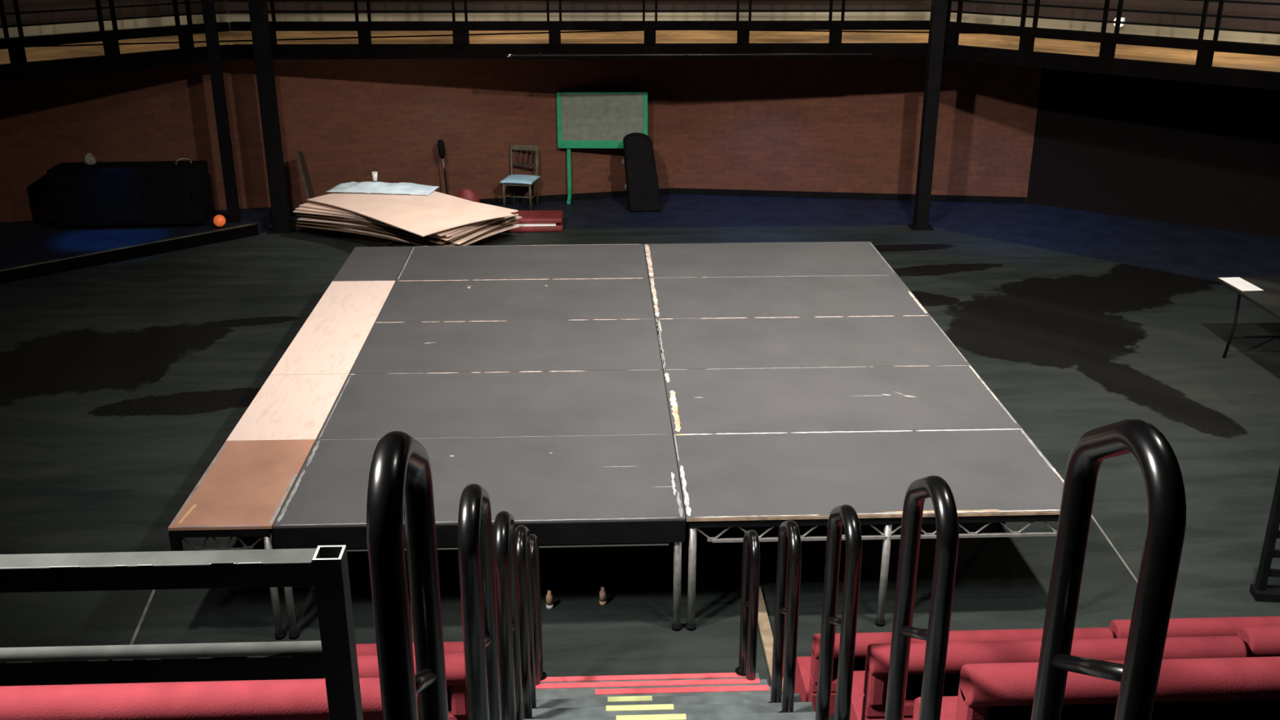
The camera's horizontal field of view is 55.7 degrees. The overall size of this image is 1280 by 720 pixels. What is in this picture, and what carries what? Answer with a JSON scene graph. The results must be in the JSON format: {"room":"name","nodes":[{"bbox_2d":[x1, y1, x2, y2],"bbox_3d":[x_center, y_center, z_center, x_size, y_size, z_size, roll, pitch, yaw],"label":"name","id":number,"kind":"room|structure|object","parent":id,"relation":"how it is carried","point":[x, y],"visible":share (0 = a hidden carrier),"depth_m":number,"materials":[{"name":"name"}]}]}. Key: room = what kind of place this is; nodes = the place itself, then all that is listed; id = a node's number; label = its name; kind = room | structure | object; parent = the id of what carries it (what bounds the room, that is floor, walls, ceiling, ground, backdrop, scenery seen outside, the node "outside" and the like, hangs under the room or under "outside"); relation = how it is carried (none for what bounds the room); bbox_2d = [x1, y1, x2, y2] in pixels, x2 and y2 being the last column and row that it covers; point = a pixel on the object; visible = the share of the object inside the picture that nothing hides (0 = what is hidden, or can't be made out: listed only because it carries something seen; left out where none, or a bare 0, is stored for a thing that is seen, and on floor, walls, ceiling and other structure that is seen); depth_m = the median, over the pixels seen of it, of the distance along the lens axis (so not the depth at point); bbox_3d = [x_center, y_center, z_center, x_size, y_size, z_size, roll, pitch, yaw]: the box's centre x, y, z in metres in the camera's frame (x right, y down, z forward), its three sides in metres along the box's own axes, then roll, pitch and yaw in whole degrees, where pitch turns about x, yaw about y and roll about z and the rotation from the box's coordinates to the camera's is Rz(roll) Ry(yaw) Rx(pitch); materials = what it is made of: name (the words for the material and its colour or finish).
{"room":"event venue","nodes":[
{"label":"event venue","id":0,"kind":"room"},
{"bbox_2d":[0,0,187,38],"bbox_3d":[-8.495,-5.368,15.240,5.523,2.780,0.100,-19,28,-41],"label":"wall","id":1,"kind":"structure","parent":0,"point":[24,5],"depth_m":16.40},
{"bbox_2d":[0,30,675,222],"bbox_3d":[-5.011,-3.177,16.928,11.354,2.520,0.200,-5,22,-13],"label":"wall","id":2,"kind":"structure","parent":0,"point":[349,120],"depth_m":17.00,"materials":[{"name":"red brick"}]},
{"bbox_2d":[288,187,673,216],"bbox_3d":[-2.260,-2.333,17.856,5.727,0.080,0.030,-5,22,-13],"label":"baseboard","id":3,"kind":"structure","parent":2,"relation":"attached to","point":[662,191],"depth_m":18.10,"materials":[{"name":"black paint"}]},
{"bbox_2d":[189,0,967,27],"bbox_3d":[-0.840,-6.142,17.259,11.300,2.780,0.100,-1,21,-2],"label":"wall","id":4,"kind":"structure","parent":0,"point":[226,6],"depth_m":17.61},
{"bbox_2d":[0,193,1279,685],"bbox_3d":[0.192,1.000,9.483,21.000,0.150,22.200,-1,21,-2],"label":"floor","id":5,"kind":"structure","parent":0,"point":[122,383],"depth_m":10.81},
{"bbox_2d":[0,207,272,269],"bbox_3d":[-8.629,-1.411,15.354,7.684,0.150,3.323,-18,28,-39],"label":"platform","id":6,"kind":"object","parent":5,"relation":"on","point":[32,242],"visible":0.64,"depth_m":15.66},
{"bbox_2d":[0,222,255,271],"bbox_3d":[-7.686,-0.982,14.011,6.907,0.012,0.040,-18,28,-39],"label":"beam","id":7,"kind":"structure","parent":6,"relation":"attached to","point":[252,224],"depth_m":15.08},
{"bbox_2d":[0,223,258,284],"bbox_3d":[-7.671,-0.906,14.041,6.943,0.146,0.030,-18,28,-39],"label":"beam","id":8,"kind":"structure","parent":6,"relation":"attached to","point":[108,257],"depth_m":15.10,"materials":[{"name":"black paint"}]},
{"bbox_2d":[46,157,213,230],"bbox_3d":[-6.713,-2.216,16.000,1.900,0.891,0.541,-2,21,-4],"label":"base cabinet","id":9,"kind":"object","parent":6,"relation":"on","point":[157,192],"depth_m":15.80,"materials":[{"name":"black paint"}]},
{"bbox_2d":[83,152,96,164],"bbox_3d":[-7.193,-2.629,15.819,0.154,0.151,0.153,-1,21,-2],"label":"crumpled cloth","id":10,"kind":"object","parent":9,"relation":"on","point":[88,159],"visible":1,"depth_m":15.78,"materials":[{"name":"grey fabric"}]},
{"bbox_2d":[213,214,226,229],"bbox_3d":[-5.547,-1.828,15.984,0.156,0.178,0.156,-1,21,-2],"label":"lamp","id":11,"kind":"object","parent":6,"relation":"on","point":[219,220],"visible":1,"depth_m":15.94,"materials":[{"name":"orange plastic"}]},
{"bbox_2d":[200,0,240,222],"bbox_3d":[-5.460,-5.619,14.877,0.221,8.350,0.221,-1,21,-2],"label":"steel column","id":12,"kind":"structure","parent":6,"relation":"on","point":[208,9],"depth_m":15.73,"materials":[{"name":"black metal"}]},
{"bbox_2d":[129,589,155,644],"bbox_3d":[-3.140,1.621,7.653,0.020,0.002,0.644,-3,21,-8],"label":"tape line","id":13,"kind":"object","parent":5,"relation":"on","point":[145,610],"visible":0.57,"depth_m":7.64,"materials":[{"name":"white plastic"}]},
{"bbox_2d":[168,440,315,639],"bbox_3d":[-2.491,1.133,7.825,0.607,0.790,1.215,-1,21,-2],"label":"deck","id":14,"kind":"object","parent":5,"relation":"on","point":[245,488],"visible":0.89,"depth_m":7.49,"materials":[{"name":"brown wood"}]},
{"bbox_2d":[248,0,297,234],"bbox_3d":[-4.863,-5.656,14.973,0.323,8.350,0.323,-1,21,-2],"label":"steel column","id":15,"kind":"structure","parent":5,"relation":"on","point":[258,9],"depth_m":15.83,"materials":[{"name":"black metal"}]},
{"bbox_2d":[226,373,348,540],"bbox_3d":[-2.540,0.697,8.963,0.604,0.789,1.214,-1,21,-2],"label":"deck","id":16,"kind":"object","parent":5,"relation":"on","point":[286,406],"visible":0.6,"depth_m":8.76,"materials":[{"name":"brown wood"}]},
{"bbox_2d":[295,150,314,202],"bbox_3d":[-4.546,-2.343,16.610,0.194,1.065,0.619,-16,26,-36],"label":"leaning board","id":17,"kind":"object","parent":5,"relation":"on","point":[308,188],"visible":0.64,"depth_m":16.52,"materials":[{"name":"brown wood"}]},
{"bbox_2d":[270,280,395,374],"bbox_3d":[-2.611,0.042,10.671,0.604,0.789,2.434,-1,21,-2],"label":"deck","id":18,"kind":"object","parent":5,"relation":"on","point":[333,336],"visible":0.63,"depth_m":10.34,"materials":[{"name":"brown wood"}]},
{"bbox_2d":[332,246,413,281],"bbox_3d":[-2.682,-0.613,12.378,0.604,0.789,1.214,-1,21,-2],"label":"deck","id":19,"kind":"object","parent":5,"relation":"on","point":[364,263],"visible":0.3,"depth_m":12.20,"materials":[{"name":"black paint"}]},
{"bbox_2d":[342,231,478,246],"bbox_3d":[-3.031,-1.627,15.951,1.600,0.125,1.000,14,25,33],"label":"pallet","id":20,"kind":"object","parent":5,"relation":"on","point":[361,238],"visible":0.25,"depth_m":15.74,"materials":[{"name":"brown wood"}]},
{"bbox_2d":[295,223,498,246],"bbox_3d":[-3.110,-1.804,16.116,2.620,0.079,1.420,12,24,29],"label":"sheet","id":21,"kind":"object","parent":20,"relation":"on","point":[307,225],"visible":0.11,"depth_m":15.74,"materials":[{"name":"beige wood"}]},
{"bbox_2d":[313,224,519,246],"bbox_3d":[-3.069,-1.822,16.089,2.620,0.079,1.420,13,25,31],"label":"sheet","id":22,"kind":"object","parent":21,"relation":"on","point":[510,226],"visible":0.13,"depth_m":15.44,"materials":[{"name":"beige wood"}]},
{"bbox_2d":[296,219,519,245],"bbox_3d":[-3.091,-1.860,16.117,2.620,0.079,1.420,11,24,27],"label":"sheet","id":23,"kind":"object","parent":22,"relation":"on","point":[300,221],"visible":0.15,"depth_m":15.76,"materials":[{"name":"beige wood"}]},
{"bbox_2d":[305,220,518,245],"bbox_3d":[-3.089,-1.870,16.070,2.620,0.079,1.420,13,25,30],"label":"sheet","id":24,"kind":"object","parent":23,"relation":"on","point":[384,231],"visible":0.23,"depth_m":15.39,"materials":[{"name":"beige wood"}]},
{"bbox_2d":[297,216,521,244],"bbox_3d":[-3.060,-1.902,16.080,2.620,0.079,1.420,11,23,26],"label":"sheet","id":25,"kind":"object","parent":24,"relation":"on","point":[470,236],"visible":0.14,"depth_m":15.64,"materials":[{"name":"beige wood"}]},
{"bbox_2d":[318,217,515,244],"bbox_3d":[-3.110,-1.926,16.069,2.620,0.079,1.420,14,25,32],"label":"sheet","id":26,"kind":"object","parent":25,"relation":"on","point":[440,242],"visible":0.17,"depth_m":15.23,"materials":[{"name":"beige wood"}]},
{"bbox_2d":[295,213,518,241],"bbox_3d":[-3.089,-1.943,16.042,2.620,0.079,1.420,12,24,29],"label":"sheet","id":27,"kind":"object","parent":26,"relation":"on","point":[298,214],"visible":0.09,"depth_m":15.56,"materials":[{"name":"beige wood"}]},
{"bbox_2d":[304,213,519,240],"bbox_3d":[-3.078,-1.960,16.014,2.620,0.079,1.420,13,25,30],"label":"sheet","id":28,"kind":"object","parent":27,"relation":"on","point":[442,237],"visible":0.17,"depth_m":15.37,"materials":[{"name":"beige wood"}]},
{"bbox_2d":[293,209,493,237],"bbox_3d":[-3.109,-1.991,16.023,2.620,0.079,1.420,11,24,27],"label":"sheet","id":29,"kind":"object","parent":28,"relation":"on","point":[295,211],"visible":0.11,"depth_m":15.63,"materials":[{"name":"beige wood"}]},
{"bbox_2d":[295,206,517,236],"bbox_3d":[-3.088,-2.002,15.977,2.620,0.079,1.420,13,24,29],"label":"sheet","id":30,"kind":"object","parent":29,"relation":"on","point":[301,208],"visible":0.16,"depth_m":15.64,"materials":[{"name":"beige wood"}]},
{"bbox_2d":[298,201,518,235],"bbox_3d":[-3.067,-2.019,15.950,2.620,0.079,1.420,14,25,33],"label":"sheet","id":31,"kind":"object","parent":30,"relation":"on","point":[312,204],"visible":0.16,"depth_m":15.77,"materials":[{"name":"beige wood"}]},
{"bbox_2d":[306,191,514,236],"bbox_3d":[-3.032,-2.019,15.822,2.620,0.070,1.420,20,28,41],"label":"sheet","id":32,"kind":"object","parent":31,"relation":"on","point":[422,215],"visible":0.82,"depth_m":15.51,"materials":[{"name":"beige wood"}]},
{"bbox_2d":[325,181,439,195],"bbox_3d":[-3.515,-2.387,16.561,1.440,0.116,0.520,3,21,7],"label":"sheet","id":33,"kind":"object","parent":32,"relation":"on","point":[367,187],"visible":1,"depth_m":16.44,"materials":[{"name":"fabric"}]},
{"bbox_2d":[371,171,377,181],"bbox_3d":[-3.615,-2.503,16.513,0.082,0.116,0.081,-1,21,-2],"label":"paper cup","id":34,"kind":"object","parent":33,"relation":"on","point":[374,173],"visible":1,"depth_m":16.49,"materials":[{"name":"white paper"}]},
{"bbox_2d":[437,139,448,194],"bbox_3d":[-2.750,-2.626,17.301,0.424,1.019,0.394,-1,21,-2],"label":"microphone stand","id":35,"kind":"object","parent":5,"relation":"on","point":[441,147],"visible":0.62,"depth_m":17.19,"materials":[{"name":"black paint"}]},
{"bbox_2d":[457,188,479,202],"bbox_3d":[-2.403,-2.167,16.896,0.336,0.458,0.240,-1,21,-2],"label":"ball","id":36,"kind":"object","parent":5,"relation":"on","point":[468,194],"visible":0.34,"depth_m":16.79,"materials":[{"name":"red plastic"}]},
{"bbox_2d":[272,434,685,639],"bbox_3d":[-0.968,1.116,7.868,2.434,0.790,1.240,-1,21,-2],"label":"deck","id":37,"kind":"object","parent":5,"relation":"on","point":[624,488],"visible":0.9,"depth_m":7.56,"materials":[{"name":"black paint"}]},
{"bbox_2d":[316,368,672,439],"bbox_3d":[-1.016,0.675,9.019,2.434,0.790,1.214,-1,21,-2],"label":"deck","id":38,"kind":"object","parent":5,"relation":"on","point":[602,402],"visible":0.69,"depth_m":8.80,"materials":[{"name":"black paint"}]},
{"bbox_2d":[349,318,662,373],"bbox_3d":[-1.064,0.239,10.157,2.434,0.790,1.214,-1,21,-2],"label":"deck","id":39,"kind":"object","parent":5,"relation":"on","point":[576,344],"visible":0.76,"depth_m":9.99,"materials":[{"name":"black paint"}]},
{"bbox_2d":[375,277,654,322],"bbox_3d":[-1.111,-0.198,11.295,2.434,0.790,1.214,-1,21,-2],"label":"deck","id":40,"kind":"object","parent":5,"relation":"on","point":[624,298],"visible":0.7,"depth_m":11.11,"materials":[{"name":"black paint"}]},
{"bbox_2d":[499,144,540,210],"bbox_3d":[-1.732,-2.639,17.552,0.470,0.871,0.479,4,21,11],"label":"chair","id":41,"kind":"object","parent":5,"relation":"on","point":[511,180],"visible":0.98,"depth_m":17.58,"materials":[{"name":"brown wood"}]},
{"bbox_2d":[395,244,648,280],"bbox_3d":[-1.159,-0.634,12.434,2.434,0.790,1.214,-1,21,-2],"label":"deck","id":42,"kind":"object","parent":5,"relation":"on","point":[592,260],"visible":0.66,"depth_m":12.25,"materials":[{"name":"black paint"}]},
{"bbox_2d":[504,222,563,232],"bbox_3d":[-1.456,-1.850,16.589,0.800,0.085,0.500,-2,21,-4],"label":"cushion","id":43,"kind":"object","parent":5,"relation":"on","point":[559,227],"visible":0.43,"depth_m":16.36,"materials":[{"name":"red fabric"}]},
{"bbox_2d":[511,223,555,226],"bbox_3d":[-1.509,-1.888,16.543,0.720,0.018,0.440,-1,21,-3],"label":"board","id":44,"kind":"object","parent":43,"relation":"on","point":[518,224],"visible":0.21,"depth_m":16.35,"materials":[{"name":"paper"}]},
{"bbox_2d":[512,210,564,223],"bbox_3d":[-1.454,-1.961,16.599,0.800,0.075,0.500,0,21,-1],"label":"cushion","id":45,"kind":"object","parent":44,"relation":"on","point":[527,216],"visible":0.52,"depth_m":16.46,"materials":[{"name":"red fabric"}]},
{"bbox_2d":[546,590,553,609],"bbox_3d":[-0.577,1.527,7.724,0.046,0.125,0.045,-1,21,-2],"label":"bottle","id":46,"kind":"object","parent":5,"relation":"on","point":[549,603],"visible":1,"depth_m":7.71,"materials":[{"name":"beige plastic"}]},
{"bbox_2d":[556,91,647,204],"bbox_3d":[-0.549,-3.117,17.772,1.320,1.595,0.430,0,21,1],"label":"framed board","id":47,"kind":"object","parent":5,"relation":"on","point":[585,119],"visible":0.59,"depth_m":17.66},
{"bbox_2d":[599,586,606,606],"bbox_3d":[-0.238,1.512,7.764,0.046,0.125,0.045,-1,21,-2],"label":"bottle","id":48,"kind":"object","parent":5,"relation":"on","point":[602,593],"visible":1,"depth_m":7.75,"materials":[{"name":"beige plastic"}]},
{"bbox_2d":[621,132,662,212],"bbox_3d":[0.021,-2.703,17.425,0.566,1.080,0.382,-2,21,-6],"label":"instrument case","id":49,"kind":"object","parent":5,"relation":"on","point":[642,184],"visible":1,"depth_m":17.31,"materials":[{"name":"black paint"}]},
{"bbox_2d":[523,672,815,719],"bbox_3d":[0.114,1.538,4.414,1.380,2.475,4.202,-1,21,-2],"label":"stair","id":50,"kind":"structure","parent":5,"relation":"on","point":[717,695],"depth_m":5.69,"materials":[{"name":"grey concrete"}]},
{"bbox_2d":[366,431,448,719],"bbox_3d":[-0.361,0.666,2.012,0.090,1.223,0.390,-1,21,-2],"label":"handrail","id":51,"kind":"object","parent":50,"relation":"on","point":[400,482],"visible":1,"depth_m":1.76,"materials":[{"name":"black metal"}]},
{"bbox_2d":[457,483,501,719],"bbox_3d":[-0.398,0.836,3.094,0.090,1.181,0.390,-1,21,-2],"label":"handrail","id":52,"kind":"object","parent":50,"relation":"on","point":[475,542],"visible":1,"depth_m":2.87,"materials":[{"name":"black metal"}]},
{"bbox_2d":[493,511,523,719],"bbox_3d":[-0.443,1.018,4.126,0.090,1.153,0.390,-1,21,-2],"label":"handrail","id":53,"kind":"object","parent":50,"relation":"on","point":[504,553],"visible":0.99,"depth_m":3.93,"materials":[{"name":"black metal"}]},
{"bbox_2d":[515,524,537,719],"bbox_3d":[-0.497,1.185,5.260,0.090,1.078,0.390,-1,21,-2],"label":"handrail","id":54,"kind":"object","parent":50,"relation":"on","point":[524,584],"visible":0.9,"depth_m":5.11,"materials":[{"name":"black metal"}]},
{"bbox_2d":[529,533,546,685],"bbox_3d":[-0.557,1.351,6.414,0.090,0.993,0.390,-1,21,-2],"label":"handrail","id":55,"kind":"object","parent":50,"relation":"on","point":[540,675],"visible":0.67,"depth_m":6.30,"materials":[{"name":"black metal"}]},
{"bbox_2d":[734,529,759,680],"bbox_3d":[0.582,1.335,6.455,0.090,0.993,0.390,-1,21,-2],"label":"handrail","id":56,"kind":"object","parent":50,"relation":"on","point":[751,546],"visible":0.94,"depth_m":6.37,"materials":[{"name":"black metal"}]},
{"bbox_2d":[768,520,801,712],"bbox_3d":[0.637,1.170,5.301,0.090,1.078,0.390,-1,21,-2],"label":"handrail","id":57,"kind":"object","parent":50,"relation":"on","point":[788,535],"visible":0.96,"depth_m":5.22,"materials":[{"name":"black metal"}]},
{"bbox_2d":[815,504,862,719],"bbox_3d":[0.676,1.002,4.167,0.090,1.153,0.390,-1,21,-2],"label":"handrail","id":58,"kind":"object","parent":50,"relation":"on","point":[846,515],"visible":1,"depth_m":4.04,"materials":[{"name":"black metal"}]},
{"bbox_2d":[884,475,959,719],"bbox_3d":[0.711,0.821,3.134,0.090,1.181,0.390,-1,21,-2],"label":"handrail","id":59,"kind":"object","parent":50,"relation":"on","point":[936,635],"visible":1,"depth_m":2.96,"materials":[{"name":"black metal"}]},
{"bbox_2d":[1031,418,1186,719],"bbox_3d":[0.748,0.651,2.052,0.090,1.223,0.390,-1,21,-2],"label":"handrail","id":60,"kind":"object","parent":50,"relation":"on","point":[1138,677],"visible":1,"depth_m":1.82,"materials":[{"name":"black metal"}]},
{"bbox_2d":[644,241,897,284],"bbox_3d":[1.280,-0.668,12.522,2.434,0.790,1.214,-1,21,-2],"label":"deck","id":61,"kind":"object","parent":5,"relation":"on","point":[828,258],"visible":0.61,"depth_m":12.34,"materials":[{"name":"black paint"}]},
{"bbox_2d":[757,586,783,692],"bbox_3d":[0.778,1.696,7.417,0.070,0.030,1.120,-1,21,-2],"label":"batten","id":62,"kind":"object","parent":5,"relation":"on","point":[766,637],"visible":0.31,"depth_m":7.44,"materials":[{"name":"beige wood"}]},
{"bbox_2d":[648,275,929,321],"bbox_3d":[1.327,-0.232,11.384,2.434,0.790,1.214,-1,21,-2],"label":"deck","id":63,"kind":"object","parent":5,"relation":"on","point":[695,297],"visible":0.76,"depth_m":11.18,"materials":[{"name":"black paint"}]},
{"bbox_2d":[655,315,970,373],"bbox_3d":[1.375,0.205,10.246,2.434,0.790,1.214,-1,21,-2],"label":"deck","id":64,"kind":"object","parent":5,"relation":"on","point":[769,342],"visible":0.84,"depth_m":10.06,"materials":[{"name":"black paint"}]},
{"bbox_2d":[662,364,1022,526],"bbox_3d":[1.422,0.641,9.107,2.434,0.790,1.214,-1,21,-2],"label":"deck","id":65,"kind":"object","parent":5,"relation":"on","point":[946,397],"visible":0.82,"depth_m":8.92,"materials":[{"name":"black paint"}]},
{"bbox_2d":[673,428,1064,631],"bbox_3d":[1.470,1.078,7.967,2.434,0.790,1.218,-1,21,-2],"label":"deck","id":66,"kind":"object","parent":5,"relation":"on","point":[728,480],"visible":0.76,"depth_m":7.72,"materials":[{"name":"black paint"}]},
{"bbox_2d":[907,0,947,230],"bbox_3d":[3.847,-5.713,15.122,0.289,8.350,0.289,-1,21,-2],"label":"steel column","id":67,"kind":"structure","parent":5,"relation":"on","point":[939,7],"depth_m":16.00,"materials":[{"name":"black metal"}]},
{"bbox_2d":[1091,514,1137,582],"bbox_3d":[3.308,1.330,8.411,0.014,0.002,1.082,0,21,1],"label":"tape line","id":68,"kind":"object","parent":5,"relation":"on","point":[1092,517],"visible":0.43,"depth_m":8.44,"materials":[{"name":"white plastic"}]},
{"bbox_2d":[1215,276,1279,358],"bbox_3d":[6.097,-0.150,11.244,0.760,0.742,1.830,-1,21,-2],"label":"trestle table","id":69,"kind":"object","parent":5,"relation":"on","point":[1268,299],"visible":0.96,"depth_m":11.62,"materials":[{"name":"black"}]},
{"bbox_2d":[1218,277,1263,291],"bbox_3d":[5.817,-0.736,11.727,0.210,0.004,0.420,-2,21,-5],"label":"paper sheet","id":70,"kind":"object","parent":69,"relation":"on","point":[1240,283],"visible":1,"depth_m":11.70,"materials":[{"name":"white paper"}]},
{"bbox_2d":[1248,466,1279,602],"bbox_3d":[4.333,1.013,7.630,0.709,1.148,0.120,2,21,6],"label":"frame","id":71,"kind":"object","parent":5,"relation":"on","point":[1260,591],"visible":1,"depth_m":7.76,"materials":[{"name":"black paint"}]},
{"bbox_2d":[0,30,1279,71],"bbox_3d":[-0.051,-3.537,14.432,20.800,0.060,9.300,-1,21,-2],"label":"floor","id":72,"kind":"structure","parent":0,"point":[1227,60],"depth_m":16.43,"materials":[{"name":"brown wood"}]},
{"bbox_2d":[0,44,233,81],"bbox_3d":[-7.457,-3.260,13.822,0.120,0.180,6.001,20,28,41],"label":"beam","id":73,"kind":"structure","parent":72,"relation":"attached to","point":[98,64],"depth_m":14.68,"materials":[{"name":"black metal"}]},
{"bbox_2d":[0,0,230,64],"bbox_3d":[-7.436,-3.848,13.574,0.120,1.095,5.961,20,28,41],"label":"gallery railing","id":74,"kind":"object","parent":73,"relation":"on","point":[15,46],"visible":1,"depth_m":14.55,"materials":[{"name":"black metal"}]},
{"bbox_2d":[231,42,928,59],"bbox_3d":[-0.730,-4.053,15.889,9.162,0.180,0.121,0,21,-1],"label":"beam","id":75,"kind":"structure","parent":72,"relation":"attached to","point":[918,50],"depth_m":15.83,"materials":[{"name":"black metal"}]},
{"bbox_2d":[227,0,930,45],"bbox_3d":[-0.730,-4.637,15.633,9.122,1.095,0.121,0,21,-1],"label":"gallery railing","id":76,"kind":"object","parent":75,"relation":"on","point":[460,29],"visible":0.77,"depth_m":15.69,"materials":[{"name":"black metal"}]},
{"bbox_2d":[506,51,872,57],"bbox_3d":[0.647,-3.967,15.721,4.740,0.044,0.161,-1,21,-2],"label":"pipe","id":77,"kind":"object","parent":75,"relation":"attached to","point":[838,53],"visible":1,"depth_m":15.67,"materials":[{"name":"grey metal"}]},
{"bbox_2d":[942,44,1279,90],"bbox_3d":[6.439,-3.256,13.812,6.874,0.180,0.122,18,27,38],"label":"beam","id":78,"kind":"structure","parent":72,"relation":"attached to","point":[1262,79],"depth_m":14.36,"materials":[{"name":"black metal"}]},
{"bbox_2d":[944,0,1279,67],"bbox_3d":[6.418,-3.844,13.563,6.834,1.095,0.120,18,27,39],"label":"gallery railing","id":79,"kind":"object","parent":78,"relation":"on","point":[1206,49],"visible":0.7,"depth_m":14.28,"materials":[{"name":"black metal"}]},
{"bbox_2d":[829,713,835,719],"bbox_3d":[3.823,2.111,5.366,6.075,0.723,1.000,-1,21,-2],"label":"floor","id":80,"kind":"structure","parent":0,"point":[831,716],"depth_m":5.58,"materials":[{"name":"black paint"}]},
{"bbox_2d":[849,635,1247,719],"bbox_3d":[1.513,1.427,4.760,1.377,0.995,0.481,-1,21,-2],"label":"seat","id":81,"kind":"object","parent":80,"relation":"on","point":[869,686],"visible":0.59,"depth_m":4.40,"materials":[{"name":"red fabric"}]},
{"bbox_2d":[849,671,865,719],"bbox_3d":[1.511,1.443,4.823,1.377,0.300,0.375,-1,21,-2],"label":"seat cushion","id":82,"kind":"object","parent":81,"relation":"on","point":[857,694],"depth_m":4.74,"materials":[{"name":"red fabric"}]},
{"bbox_2d":[1236,625,1279,657],"bbox_3d":[2.909,1.387,4.835,1.372,1.015,0.481,-1,21,-2],"label":"seat","id":83,"kind":"object","parent":80,"relation":"on","point":[1264,641],"visible":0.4,"depth_m":4.44,"materials":[{"name":"red fabric"}]},
{"bbox_2d":[673,30,1041,201],"bbox_3d":[3.139,-3.572,17.959,5.264,2.520,0.200,2,21,6],"label":"wall","id":84,"kind":"structure","parent":0,"point":[837,125],"depth_m":17.89,"materials":[{"name":"red brick"}]},
{"bbox_2d":[673,187,1026,203],"bbox_3d":[3.118,-2.478,18.234,5.243,0.080,0.030,2,21,6],"label":"baseboard","id":85,"kind":"structure","parent":84,"relation":"attached to","point":[676,190],"depth_m":18.23,"materials":[{"name":"black paint"}]},
{"bbox_2d":[965,0,1279,44],"bbox_3d":[7.538,-5.340,15.168,7.284,2.780,0.100,18,27,39],"label":"wall","id":86,"kind":"structure","parent":0,"point":[1173,6],"depth_m":16.11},
{"bbox_2d":[1113,17,1125,26],"bbox_3d":[6.465,-4.559,16.343,0.140,0.140,0.115,18,28,39],"label":"wall light","id":87,"kind":"object","parent":86,"relation":"attached to","point":[1122,19],"visible":0.37,"depth_m":16.31,"materials":[{"name":"white plastic"}]},
{"bbox_2d":[1026,68,1279,237],"bbox_3d":[8.113,-2.875,16.141,5.652,2.520,0.200,14,25,32],"label":"wall","id":88,"kind":"structure","parent":0,"point":[1206,155],"depth_m":16.72,"materials":[{"name":"black paint"}]},
{"bbox_3d":[3.784,2.040,6.409,6.075,0.110,1.000,-1,21,-2],"label":"floor","id":89,"kind":"structure","parent":0,"visible":0},
{"bbox_2d":[794,626,1114,714],"bbox_3d":[1.475,1.646,5.893,1.377,0.995,0.481,-1,21,-2],"label":"seat","id":90,"kind":"object","parent":89,"relation":"on","point":[806,667],"visible":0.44,"depth_m":5.54,"materials":[{"name":"red fabric"}]},
{"bbox_2d":[794,656,811,702],"bbox_3d":[1.473,1.662,5.956,1.377,0.300,0.375,-1,21,-2],"label":"seat cushion","id":91,"kind":"object","parent":90,"relation":"on","point":[802,674],"depth_m":5.93,"materials":[{"name":"red fabric"}]},
{"bbox_2d":[1109,616,1279,638],"bbox_3d":[2.870,1.606,5.968,1.372,1.015,0.481,-1,21,-2],"label":"seat","id":92,"kind":"object","parent":89,"relation":"on","point":[1213,626],"visible":0.21,"depth_m":5.58,"materials":[{"name":"red fabric"}]},
{"bbox_3d":[-3.406,2.140,6.148,5.535,0.110,1.000,-1,21,-2],"label":"floor","id":93,"kind":"structure","parent":0,"visible":0},
{"bbox_2d":[355,641,464,655],"bbox_3d":[-1.350,1.685,5.790,1.382,0.995,0.481,-1,21,-2],"label":"seat","id":94,"kind":"object","parent":93,"relation":"on","point":[370,649],"visible":0.02,"depth_m":5.43,"materials":[{"name":"red fabric"}]},
{"bbox_3d":[-3.367,2.211,5.105,5.535,0.723,1.000,-1,21,-2],"label":"floor","id":95,"kind":"structure","parent":0,"visible":0},
{"bbox_2d":[73,653,468,719],"bbox_3d":[-1.312,1.466,4.658,1.382,0.995,0.481,-1,21,-2],"label":"seat","id":96,"kind":"object","parent":95,"relation":"on","point":[455,666],"visible":0.14,"depth_m":4.31,"materials":[{"name":"red fabric"}]},
{"bbox_3d":[-3.328,2.283,4.062,5.535,1.336,1.000,-1,21,-2],"label":"floor","id":97,"kind":"structure","parent":0,"visible":0},
{"bbox_2d":[0,677,419,719],"bbox_3d":[-1.273,1.247,3.504,1.382,0.990,0.481,-1,21,-2],"label":"seat","id":98,"kind":"object","parent":97,"relation":"on","point":[290,699],"visible":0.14,"depth_m":3.13,"materials":[{"name":"red fabric"}]},
{"bbox_3d":[3.862,2.183,4.323,6.075,1.336,1.000,-1,21,-2],"label":"floor","id":99,"kind":"structure","parent":0,"visible":0},
{"bbox_2d":[912,656,1279,719],"bbox_3d":[1.552,1.208,3.606,1.377,0.990,0.481,-1,21,-2],"label":"seat","id":100,"kind":"object","parent":99,"relation":"on","point":[1237,688],"visible":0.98,"depth_m":3.23,"materials":[{"name":"red fabric"}]},
{"bbox_2d":[912,696,957,719],"bbox_3d":[1.550,1.226,3.670,1.377,0.300,0.375,-1,21,-2],"label":"seat cushion","id":101,"kind":"object","parent":100,"relation":"on","point":[948,706],"depth_m":3.70,"materials":[{"name":"red fabric"}]},
{"bbox_3d":[-3.289,2.354,3.019,5.535,1.949,1.000,-1,21,-2],"label":"floor","id":102,"kind":"structure","parent":0,"visible":0},
{"bbox_2d":[0,545,363,719],"bbox_3d":[-1.837,0.820,2.277,2.625,0.986,0.051,-1,21,-2],"label":"guard rail","id":103,"kind":"object","parent":102,"relation":"on","point":[334,659],"visible":1,"depth_m":2.18,"materials":[{"name":"black metal"}]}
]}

